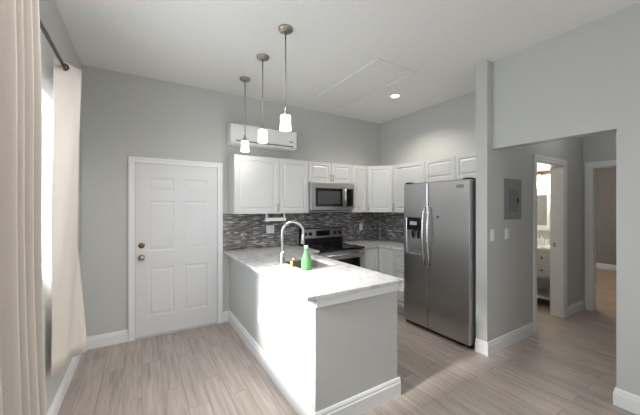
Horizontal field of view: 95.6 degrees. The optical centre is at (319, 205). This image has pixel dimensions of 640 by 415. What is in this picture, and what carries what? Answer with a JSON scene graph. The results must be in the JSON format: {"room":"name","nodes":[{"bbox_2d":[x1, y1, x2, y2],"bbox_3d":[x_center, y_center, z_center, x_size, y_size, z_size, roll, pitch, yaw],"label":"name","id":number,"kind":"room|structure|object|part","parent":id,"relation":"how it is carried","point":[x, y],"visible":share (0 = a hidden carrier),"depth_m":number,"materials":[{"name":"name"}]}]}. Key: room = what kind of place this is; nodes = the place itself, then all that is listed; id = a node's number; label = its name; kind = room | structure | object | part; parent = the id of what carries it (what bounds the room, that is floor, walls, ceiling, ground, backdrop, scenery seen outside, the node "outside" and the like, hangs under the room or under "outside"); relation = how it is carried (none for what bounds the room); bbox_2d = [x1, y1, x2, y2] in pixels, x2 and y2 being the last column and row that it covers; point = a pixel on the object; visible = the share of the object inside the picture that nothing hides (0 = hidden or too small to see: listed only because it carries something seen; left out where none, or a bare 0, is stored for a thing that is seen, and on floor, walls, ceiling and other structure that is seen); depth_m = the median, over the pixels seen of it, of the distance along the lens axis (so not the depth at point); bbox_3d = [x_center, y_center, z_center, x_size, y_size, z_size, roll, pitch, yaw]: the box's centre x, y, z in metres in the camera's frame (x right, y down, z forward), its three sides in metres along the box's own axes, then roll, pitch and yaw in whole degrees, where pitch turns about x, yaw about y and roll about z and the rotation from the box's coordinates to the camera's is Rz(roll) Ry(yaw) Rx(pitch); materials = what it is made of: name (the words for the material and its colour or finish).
{"room":"kitchen","nodes":[
{"label":"kitchen","id":0,"kind":"room"},
{"bbox_2d":[39,0,81,411],"bbox_3d":[-0.590,0.018,-0.233,0.150,3.053,7.720,0,0,-32],"label":"wall","id":1,"kind":"structure","parent":0,"point":[50,16],"depth_m":2.07,"materials":[{"name":"paint"}]},
{"bbox_2d":[42,101,52,279],"bbox_3d":[-1.633,-0.135,1.503,0.108,1.240,1.970,0,0,-32],"label":"window","id":2,"kind":"structure","parent":1,"relation":"in","point":[47,113],"depth_m":2.29,"materials":[{"name":"white glass"}]},
{"bbox_3d":[-1.610,0.479,1.517,0.056,0.012,1.970,0,0,-32],"label":"sill","id":3,"kind":"part","parent":2,"relation":"part of","materials":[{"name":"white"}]},
{"bbox_2d":[40,20,66,68],"bbox_3d":[-1.444,-0.965,1.414,0.116,0.080,2.136,0,0,-32],"label":"curtain rod","id":4,"kind":"object","parent":1,"relation":"attached to","point":[42,27],"visible":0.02,"depth_m":1.73,"materials":[{"name":"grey metal"}]},
{"bbox_2d":[0,0,46,414],"bbox_3d":[-0.988,0.122,0.843,0.202,2.245,0.601,0,0,-32],"label":"curtain","id":5,"kind":"object","parent":4,"relation":"hanging from","point":[22,358],"visible":1,"depth_m":0.92,"materials":[{"name":"fabric"}]},
{"bbox_2d":[51,57,87,376],"bbox_3d":[-1.900,0.072,2.232,0.174,2.145,0.610,0,0,-32],"label":"curtain","id":6,"kind":"object","parent":4,"relation":"hanging from","point":[69,339],"visible":0.99,"depth_m":2.04,"materials":[{"name":"fabric"}]},
{"bbox_2d":[47,354,81,414],"bbox_3d":[-0.555,1.478,-0.132,0.016,0.135,7.554,0,0,-32],"label":"baseboard","id":7,"kind":"structure","parent":1,"relation":"attached to","point":[57,401],"depth_m":2.33,"materials":[{"name":"white wood"}]},
{"bbox_2d":[82,65,379,336],"bbox_3d":[-0.760,0.018,4.279,4.577,3.053,0.150,0,0,-32],"label":"wall","id":8,"kind":"structure","parent":0,"point":[124,115],"depth_m":3.37,"materials":[{"name":"paint"}]},
{"bbox_2d":[87,311,228,349],"bbox_3d":[-1.883,1.478,3.493,1.540,0.135,0.016,0,0,-32],"label":"baseboard","id":9,"kind":"structure","parent":8,"relation":"attached to","point":[117,337],"depth_m":3.21,"materials":[{"name":"white wood"}]},
{"bbox_2d":[128,156,222,341],"bbox_3d":[-1.722,0.491,3.554,1.042,2.107,0.080,0,0,-32],"label":"door","id":10,"kind":"structure","parent":8,"relation":"in","point":[175,212],"depth_m":3.55,"materials":[{"name":"white wood"}]},
{"bbox_3d":[-2.055,0.602,3.343,0.068,0.068,0.068,0,0,-32],"label":"knob","id":11,"kind":"part","parent":10,"relation":"part of","materials":[{"name":"silver metal"}]},
{"bbox_2d":[227,123,296,152],"bbox_3d":[-0.790,-0.938,4.052,0.950,0.275,0.205,0,0,-32],"label":"air conditioner","id":12,"kind":"object","parent":8,"relation":"attached to","point":[281,141],"visible":0.94,"depth_m":3.98,"materials":[{"name":"white plastic"}]},
{"bbox_2d":[228,154,307,213],"bbox_3d":[-0.693,-0.270,4.019,1.060,0.750,0.364,0,0,-32],"label":"upper cabinet","id":13,"kind":"object","parent":8,"relation":"attached to","point":[256,184],"visible":1,"depth_m":3.85,"materials":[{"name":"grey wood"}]},
{"bbox_3d":[-0.815,-0.270,3.781,0.598,0.745,0.020,0,0,-32],"label":"door","id":14,"kind":"part","parent":13,"relation":"part of","materials":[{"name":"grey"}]},
{"bbox_2d":[265,213,285,220],"bbox_3d":[-0.613,0.158,3.999,0.295,0.105,0.060,0,0,-32],"label":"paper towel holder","id":15,"kind":"object","parent":13,"relation":"attached to","point":[283,218],"visible":0.96,"depth_m":3.97,"materials":[{"name":"white plastic"}]},
{"bbox_3d":[-0.363,-0.270,4.058,0.452,0.745,0.020,0,0,-32],"label":"door","id":16,"kind":"part","parent":13,"relation":"part of","materials":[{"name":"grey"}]},
{"bbox_2d":[223,212,379,250],"bbox_3d":[-0.096,0.354,4.593,2.800,0.498,0.008,0,0,-32],"label":"backsplash","id":17,"kind":"structure","parent":8,"relation":"attached to","point":[240,231],"depth_m":4.35,"materials":[{"name":"tile"}]},
{"bbox_2d":[266,225,273,233],"bbox_3d":[-0.717,0.340,4.202,0.118,0.118,0.010,0,0,-32],"label":"light switch","id":18,"kind":"object","parent":17,"relation":"attached to","point":[269,228],"visible":1,"depth_m":4.19,"materials":[{"name":"white plastic"}]},
{"bbox_2d":[308,161,351,183],"bbox_3d":[0.093,-0.495,4.501,0.780,0.300,0.364,0,0,-32],"label":"upper cabinet","id":19,"kind":"object","parent":8,"relation":"attached to","point":[317,171],"visible":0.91,"depth_m":4.35,"materials":[{"name":"grey wood"}]},
{"bbox_3d":[-0.001,-0.495,4.281,0.385,0.295,0.020,0,0,-32],"label":"door","id":20,"kind":"part","parent":19,"relation":"part of","materials":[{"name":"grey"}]},
{"bbox_2d":[308,182,353,210],"bbox_3d":[0.119,-0.135,4.458,0.776,0.416,0.443,0,0,-32],"label":"microwave","id":21,"kind":"object","parent":19,"relation":"attached to","point":[322,196],"visible":0.96,"depth_m":4.28,"materials":[{"name":"silver metal"}]},
{"bbox_3d":[0.383,-0.125,4.392,0.025,0.280,0.053,0,0,-32],"label":"handle","id":22,"kind":"part","parent":21,"relation":"part of","materials":[{"name":"silver metal"}]},
{"bbox_3d":[0.455,-0.123,4.466,0.135,0.267,0.004,0,0,-32],"label":"control panel","id":23,"kind":"part","parent":21,"relation":"part of","materials":[{"name":"black glass"}]},
{"bbox_3d":[0.332,-0.495,4.485,0.385,0.295,0.020,0,0,-32],"label":"door","id":24,"kind":"part","parent":19,"relation":"part of","materials":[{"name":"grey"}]},
{"bbox_2d":[340,165,366,211],"bbox_3d":[0.549,-0.270,4.800,0.306,0.750,0.330,0,0,-32],"label":"upper cabinet","id":25,"kind":"object","parent":8,"relation":"attached to","point":[359,173],"visible":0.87,"depth_m":4.67,"materials":[{"name":"grey wood"}]},
{"bbox_3d":[0.630,-0.270,4.668,0.301,0.745,0.020,0,0,-32],"label":"door","id":26,"kind":"part","parent":25,"relation":"part of","materials":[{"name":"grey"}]},
{"bbox_2d":[57,268,635,414],"bbox_3d":[3.868,1.605,2.588,10.700,0.120,7.870,0,0,-32],"label":"floor","id":27,"kind":"structure","parent":0,"point":[568,366],"depth_m":2.64,"materials":[{"name":"brown wood"}]},
{"bbox_2d":[228,256,400,414],"bbox_3d":[-0.276,1.089,3.139,0.846,0.913,2.297,0,0,-32],"label":"base cabinet","id":28,"kind":"object","parent":27,"relation":"on","point":[336,355],"visible":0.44,"depth_m":2.23,"materials":[{"name":"paint"}]},
{"bbox_2d":[258,310,260,323],"bbox_3d":[-0.609,1.110,2.899,0.008,0.118,0.072,0,0,-32],"label":"wall outlet","id":29,"kind":"object","parent":28,"relation":"attached to","point":[259,312],"visible":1,"depth_m":2.88,"materials":[{"name":"white plastic"}]},
{"bbox_2d":[224,245,403,301],"bbox_3d":[-0.209,0.618,3.178,1.110,0.029,2.300,0,0,-32],"label":"countertop","id":30,"kind":"structure","parent":28,"relation":"on","point":[338,278],"depth_m":2.58,"materials":[{"name":"stone"}]},
{"bbox_2d":[279,220,304,263],"bbox_3d":[-0.294,0.379,3.062,0.261,0.448,0.111,0,0,-26],"label":"kitchen faucet","id":31,"kind":"object","parent":30,"relation":"on","point":[282,254],"visible":1,"depth_m":3.04,"materials":[{"name":"grey metal"}]},
{"bbox_2d":[279,252,284,263],"bbox_3d":[-0.396,0.543,3.042,0.060,0.120,0.060,0,0,-32],"label":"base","id":32,"kind":"object","parent":31,"relation":"attached to","point":[282,258],"depth_m":3.02,"materials":[{"name":"metal"}]},
{"bbox_2d":[289,258,296,266],"bbox_3d":[-0.267,0.560,2.874,0.076,0.085,0.052,0,0,-32],"label":"soap dispenser","id":33,"kind":"object","parent":30,"relation":"on","point":[291,261],"visible":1,"depth_m":2.86,"materials":[{"name":"gold metal"}]},
{"bbox_2d":[301,245,310,269],"bbox_3d":[-0.131,0.489,2.749,0.096,0.228,0.096,0,0,-32],"label":"bottle","id":34,"kind":"object","parent":30,"relation":"on","point":[306,259],"visible":1,"depth_m":2.71,"materials":[{"name":"green plastic"}]},
{"bbox_2d":[285,259,327,268],"bbox_3d":[-0.145,0.729,3.107,0.424,0.187,0.554,0,0,-32],"label":"sink","id":35,"kind":"object","parent":30,"relation":"in","point":[314,263],"visible":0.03,"depth_m":3.34,"materials":[{"name":"grey metal"}]},
{"bbox_3d":[-0.284,1.472,3.125,0.818,0.145,2.281,0,0,-32],"label":"baseboard","id":36,"kind":"part","parent":28,"relation":"part of","materials":[{"name":"white wood"}]},
{"bbox_2d":[299,227,364,267],"bbox_3d":[0.186,0.948,4.337,0.766,1.195,0.716,0,0,-32],"label":"stove","id":37,"kind":"object","parent":27,"relation":"on","point":[328,240],"visible":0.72,"depth_m":4.37,"materials":[{"name":"grey metal"}]},
{"bbox_3d":[0.042,0.431,4.572,0.738,0.138,0.016,0,0,-32],"label":"control panel","id":38,"kind":"part","parent":37,"relation":"part of","materials":[{"name":"silver metal"}]},
{"bbox_2d":[303,242,364,251],"bbox_3d":[0.191,0.614,4.328,0.766,0.026,0.560,0,0,-32],"label":"cooktop","id":39,"kind":"object","parent":37,"relation":"in","point":[321,246],"depth_m":4.28,"materials":[{"name":"black glass"}]},
{"bbox_3d":[0.333,0.978,4.097,0.754,0.675,0.041,0,0,-32],"label":"oven door","id":40,"kind":"part","parent":37,"relation":"part of","materials":[{"name":"silver metal"}]},
{"bbox_3d":[0.357,0.680,4.056,0.642,0.025,0.058,0,0,-32],"label":"handle","id":41,"kind":"part","parent":37,"relation":"part of","materials":[{"name":"silver metal"}]},
{"bbox_2d":[363,247,397,310],"bbox_3d":[0.958,1.089,4.692,0.911,0.913,0.938,0,0,-32],"label":"base cabinet","id":42,"kind":"object","parent":27,"relation":"on","point":[378,259],"visible":0.22,"depth_m":4.39,"materials":[{"name":"grey wood"}]},
{"bbox_3d":[0.778,1.038,4.418,0.280,0.770,0.020,0,0,-32],"label":"door","id":43,"kind":"part","parent":42,"relation":"part of","materials":[{"name":"grey wood"}]},
{"bbox_2d":[343,239,403,250],"bbox_3d":[1.033,0.618,4.568,0.913,0.029,1.228,0,0,-32],"label":"countertop","id":44,"kind":"structure","parent":42,"relation":"on","point":[396,245],"depth_m":4.64,"materials":[{"name":"stone"}]},
{"bbox_3d":[0.998,1.038,4.351,0.020,0.770,0.310,0,0,-32],"label":"door","id":45,"kind":"part","parent":42,"relation":"part of","materials":[{"name":"grey wood"}]},
{"bbox_2d":[394,250,403,313],"bbox_3d":[1.394,1.089,4.237,0.644,0.913,0.288,0,0,-32],"label":"base cabinet","id":46,"kind":"object","parent":27,"relation":"on","point":[398,255],"visible":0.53,"depth_m":4.12,"materials":[{"name":"grey wood"}]},
{"bbox_3d":[1.157,0.757,4.092,0.020,0.210,0.279,0,0,-32],"label":"drawer","id":47,"kind":"part","parent":46,"relation":"part of","materials":[{"name":"grey wood"}]},
{"bbox_3d":[1.157,1.000,4.092,0.020,0.255,0.279,0,0,-32],"label":"drawer","id":48,"kind":"part","parent":46,"relation":"part of","materials":[{"name":"grey wood"}]},
{"bbox_3d":[1.157,1.280,4.092,0.020,0.285,0.279,0,0,-32],"label":"drawer","id":49,"kind":"part","parent":46,"relation":"part of","materials":[{"name":"grey wood"}]},
{"bbox_2d":[404,177,475,348],"bbox_3d":[1.634,0.620,3.644,0.818,1.850,0.915,0,0,-32],"label":"refrigerator","id":50,"kind":"object","parent":27,"relation":"on","point":[440,253],"visible":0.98,"depth_m":3.36,"materials":[{"name":"grey metal"}]},
{"bbox_3d":[1.220,0.234,3.732,0.058,0.151,0.212,0,0,-32],"label":"dispenser panel","id":51,"kind":"part","parent":50,"relation":"part of","materials":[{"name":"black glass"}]},
{"bbox_3d":[1.242,0.604,3.718,0.075,1.782,0.379,0,0,-32],"label":"freezer door","id":52,"kind":"part","parent":50,"relation":"part of","materials":[{"name":"silver metal"}]},
{"bbox_3d":[1.260,0.365,3.543,0.075,0.708,0.028,0,0,-32],"label":"handle","id":53,"kind":"part","parent":50,"relation":"part of","materials":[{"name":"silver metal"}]},
{"bbox_2d":[426,179,475,345],"bbox_3d":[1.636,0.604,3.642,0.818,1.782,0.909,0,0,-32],"label":"door","id":54,"kind":"structure","parent":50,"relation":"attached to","point":[450,237],"depth_m":3.26,"materials":[{"name":"metal"}]},
{"bbox_2d":[537,238,549,299],"bbox_3d":[3.432,1.045,4.731,0.499,1.000,0.790,0,0,-32],"label":"bathroom vanity","id":55,"kind":"object","parent":27,"relation":"on","point":[543,251],"visible":0.26,"depth_m":4.43,"materials":[{"name":"grey wood"}]},
{"bbox_2d":[537,288,549,299],"bbox_3d":[3.452,1.397,4.744,0.435,0.035,0.750,0,0,-32],"label":"shelf","id":56,"kind":"object","parent":55,"relation":"attached to","point":[544,294],"depth_m":4.51,"materials":[{"name":"grey wood"}]},
{"bbox_3d":[3.383,0.784,4.411,0.020,0.180,0.240,0,0,-32],"label":"drawer","id":57,"kind":"part","parent":55,"relation":"part of","materials":[{"name":"grey wood"}]},
{"bbox_3d":[3.383,0.978,4.411,0.020,0.180,0.240,0,0,-32],"label":"drawer","id":58,"kind":"part","parent":55,"relation":"part of","materials":[{"name":"grey wood"}]},
{"bbox_2d":[54,0,639,123],"bbox_3d":[1.258,-1.568,0.988,4.577,0.120,7.870,0,0,-32],"label":"ceiling","id":59,"kind":"structure","parent":0,"point":[205,44],"depth_m":2.65,"materials":[{"name":"paint"}]},
{"bbox_2d":[240,76,249,151],"bbox_3d":[-0.888,-1.075,3.438,0.124,0.866,0.124,0,0,-32],"label":"pendant light","id":60,"kind":"object","parent":59,"relation":"hanging from","point":[244,143],"visible":1,"depth_m":3.43,"materials":[{"name":"silver metal"}]},
{"bbox_3d":[-0.888,-1.167,3.438,0.012,0.623,0.012,0,0,-32],"label":"rod","id":61,"kind":"part","parent":60,"relation":"part of","materials":[{"name":"silver metal"}]},
{"bbox_3d":[-0.888,-0.705,3.438,0.099,0.125,0.099,0,0,-32],"label":"lamp shade","id":62,"kind":"part","parent":60,"relation":"part of","materials":[{"name":"white glass"}]},
{"bbox_2d":[256,53,268,142],"bbox_3d":[-0.580,-1.075,2.936,0.124,0.866,0.124,0,0,-32],"label":"pendant light","id":63,"kind":"object","parent":59,"relation":"hanging from","point":[262,132],"visible":1,"depth_m":2.91,"materials":[{"name":"silver metal"}]},
{"bbox_3d":[-0.580,-1.167,2.936,0.012,0.623,0.012,0,0,-32],"label":"rod","id":64,"kind":"part","parent":63,"relation":"part of","materials":[{"name":"silver metal"}]},
{"bbox_3d":[-0.580,-0.705,2.936,0.099,0.125,0.099,0,0,-32],"label":"lamp shade","id":65,"kind":"part","parent":63,"relation":"part of","materials":[{"name":"white glass"}]},
{"bbox_2d":[278,24,292,131],"bbox_3d":[-0.293,-1.075,2.468,0.124,0.866,0.124,0,0,-32],"label":"pendant light","id":66,"kind":"object","parent":59,"relation":"hanging from","point":[286,29],"visible":1,"depth_m":2.44,"materials":[{"name":"silver metal"}]},
{"bbox_3d":[-0.293,-1.167,2.468,0.012,0.623,0.012,0,0,-32],"label":"rod","id":67,"kind":"part","parent":66,"relation":"part of","materials":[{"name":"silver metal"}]},
{"bbox_3d":[-0.293,-0.705,2.468,0.099,0.125,0.099,0,0,-32],"label":"lamp shade","id":68,"kind":"part","parent":66,"relation":"part of","materials":[{"name":"white glass"}]},
{"bbox_2d":[310,58,418,108],"bbox_3d":[0.488,-1.501,3.719,0.620,0.014,1.410,0,0,-32],"label":"attic hatch","id":69,"kind":"object","parent":59,"relation":"attached to","point":[379,75],"visible":1,"depth_m":3.57,"materials":[{"name":"paint"}]},
{"bbox_2d":[388,94,401,98],"bbox_3d":[1.030,-1.505,3.989,0.176,0.006,0.176,0,0,-32],"label":"recessed light","id":70,"kind":"object","parent":59,"relation":"in","point":[392,96],"visible":1,"depth_m":3.99,"materials":[{"name":"white plastic"}]},
{"bbox_2d":[380,91,475,165],"bbox_3d":[1.740,0.018,4.436,0.150,3.053,2.196,0,0,-32],"label":"wall","id":71,"kind":"structure","parent":0,"point":[447,128],"depth_m":4.37,"materials":[{"name":"paint"}]},
{"bbox_2d":[367,165,392,211],"bbox_3d":[1.013,-0.270,4.900,0.605,0.750,0.645,0,0,-32],"label":"upper cabinet","id":72,"kind":"object","parent":71,"relation":"attached to","point":[379,178],"visible":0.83,"depth_m":4.67,"materials":[{"name":"grey wood"}]},
{"bbox_2d":[380,212,403,241],"bbox_3d":[1.422,0.354,4.803,0.008,0.498,1.222,0,0,-32],"label":"backsplash","id":73,"kind":"structure","parent":71,"relation":"attached to","point":[391,223],"depth_m":5.06,"materials":[{"name":"tile"}]},
{"bbox_2d":[393,160,424,212],"bbox_3d":[1.445,-0.270,4.426,0.364,0.750,0.609,0,0,-32],"label":"upper cabinet","id":74,"kind":"object","parent":71,"relation":"attached to","point":[413,172],"visible":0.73,"depth_m":4.42,"materials":[{"name":"grey wood"}]},
{"bbox_2d":[425,152,475,181],"bbox_3d":[1.860,-0.487,3.781,0.330,0.315,0.922,0,0,-32],"label":"upper cabinet","id":75,"kind":"object","parent":71,"relation":"attached to","point":[456,167],"visible":0.53,"depth_m":3.74,"materials":[{"name":"grey wood"}]},
{"bbox_3d":[1.607,-0.487,3.896,0.020,0.310,0.456,0,0,-32],"label":"door","id":76,"kind":"part","parent":75,"relation":"part of","materials":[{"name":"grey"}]},
{"bbox_3d":[1.848,-0.487,3.503,0.020,0.310,0.456,0,0,-32],"label":"door","id":77,"kind":"part","parent":75,"relation":"part of","materials":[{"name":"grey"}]},
{"bbox_2d":[476,60,582,341],"bbox_3d":[2.808,0.019,3.732,2.610,3.054,0.120,0,0,-32],"label":"wall","id":78,"kind":"structure","parent":0,"point":[504,267],"depth_m":3.22,"materials":[{"name":"paint"}]},
{"bbox_2d":[490,230,493,240],"bbox_3d":[1.811,0.310,3.044,0.072,0.118,0.010,0,0,-32],"label":"light switch","id":79,"kind":"object","parent":78,"relation":"attached to","point":[491,231],"visible":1,"depth_m":3.03,"materials":[{"name":"white plastic"}]},
{"bbox_2d":[505,228,508,238],"bbox_3d":[2.061,0.310,3.198,0.072,0.118,0.010,0,0,-32],"label":"light switch","id":80,"kind":"object","parent":78,"relation":"attached to","point":[507,229],"visible":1,"depth_m":3.19,"materials":[{"name":"white plastic"}]},
{"bbox_2d":[504,178,521,219],"bbox_3d":[2.176,-0.075,3.265,0.385,0.455,0.015,0,0,-32],"label":"electrical panel","id":81,"kind":"object","parent":78,"relation":"attached to","point":[512,187],"visible":1,"depth_m":3.26,"materials":[{"name":"grey metal"}]},
{"bbox_3d":[2.188,-0.060,3.272,0.200,0.260,0.005,0,0,-32],"label":"panel door","id":82,"kind":"part","parent":81,"relation":"part of","materials":[{"name":"grey metal"}]},
{"bbox_2d":[475,300,583,355],"bbox_3d":[2.806,1.478,3.721,2.626,0.135,0.136,0,0,-32],"label":"baseboard","id":83,"kind":"structure","parent":78,"relation":"attached to","point":[493,346],"depth_m":3.21,"materials":[{"name":"white wood"}]},
{"bbox_2d":[533,154,566,332],"bbox_3d":[2.967,0.460,3.833,0.967,2.171,0.166,0,0,-32],"label":"door frame","id":84,"kind":"structure","parent":78,"relation":"in","point":[558,167],"depth_m":4.00,"materials":[{"name":"white wood"}]},
{"bbox_2d":[492,2,639,395],"bbox_3d":[3.272,0.019,0.777,0.120,3.054,5.404,0,0,-32],"label":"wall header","id":85,"kind":"structure","parent":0,"point":[584,80],"depth_m":2.33,"materials":[{"name":"paint"}]},
{"bbox_2d":[613,387,639,414],"bbox_3d":[3.467,1.478,0.445,0.136,0.135,4.334,0,0,-32],"label":"baseboard","id":86,"kind":"structure","parent":85,"relation":"attached to","point":[630,402],"depth_m":2.19,"materials":[{"name":"white wood"}]},
{"bbox_2d":[537,132,615,308],"bbox_3d":[4.188,0.070,4.093,0.120,2.951,4.600,0,0,-32],"label":"wall","id":87,"kind":"structure","parent":0,"point":[599,147],"depth_m":4.32,"materials":[{"name":"paint"}]},
{"bbox_2d":[537,191,549,230],"bbox_3d":[3.587,0.080,4.932,0.028,0.650,0.600,0,0,-32],"label":"bathroom mirror","id":88,"kind":"object","parent":87,"relation":"attached to","point":[543,197],"visible":0.25,"depth_m":4.78,"materials":[{"name":"white mirror"}]},
{"bbox_2d":[537,195,546,225],"bbox_3d":[3.593,0.075,4.936,0.011,0.502,0.462,0,0,-32],"label":"mirror glass","id":89,"kind":"object","parent":88,"relation":"attached to","point":[541,199],"depth_m":4.79,"materials":[{"name":"white"}]},
{"bbox_2d":[537,171,549,188],"bbox_3d":[3.560,-0.425,4.840,0.170,0.280,0.630,0,0,-32],"label":"vanity light","id":90,"kind":"object","parent":87,"relation":"attached to","point":[540,185],"visible":0.29,"depth_m":4.71,"materials":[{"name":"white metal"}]},
{"bbox_3d":[3.587,-0.393,4.768,0.140,0.215,0.140,0,0,-32],"label":"lamp shade","id":91,"kind":"part","parent":90,"relation":"part of","materials":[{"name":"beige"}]},
{"bbox_3d":[3.671,-0.393,4.631,0.140,0.215,0.140,0,0,-32],"label":"lamp shade","id":92,"kind":"part","parent":90,"relation":"part of","materials":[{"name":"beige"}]},
{"bbox_2d":[585,160,615,310],"bbox_3d":[4.274,0.452,3.943,0.150,2.186,0.997,0,0,-32],"label":"door frame","id":93,"kind":"structure","parent":87,"relation":"in","point":[590,167],"depth_m":4.29,"materials":[{"name":"white wood"}]},
{"bbox_2d":[596,167,615,264],"bbox_3d":[7.608,0.295,6.072,0.120,2.500,5.400,0,0,-32],"label":"wall","id":94,"kind":"structure","parent":0,"point":[605,177],"depth_m":7.04,"materials":[{"name":"grey paint"}]},
{"bbox_2d":[596,263,615,270],"bbox_3d":[7.550,1.478,6.037,0.016,0.135,5.160,0,0,-32],"label":"baseboard","id":95,"kind":"structure","parent":94,"relation":"attached to","point":[598,265],"depth_m":7.03,"materials":[{"name":"white wood"}]}
]}

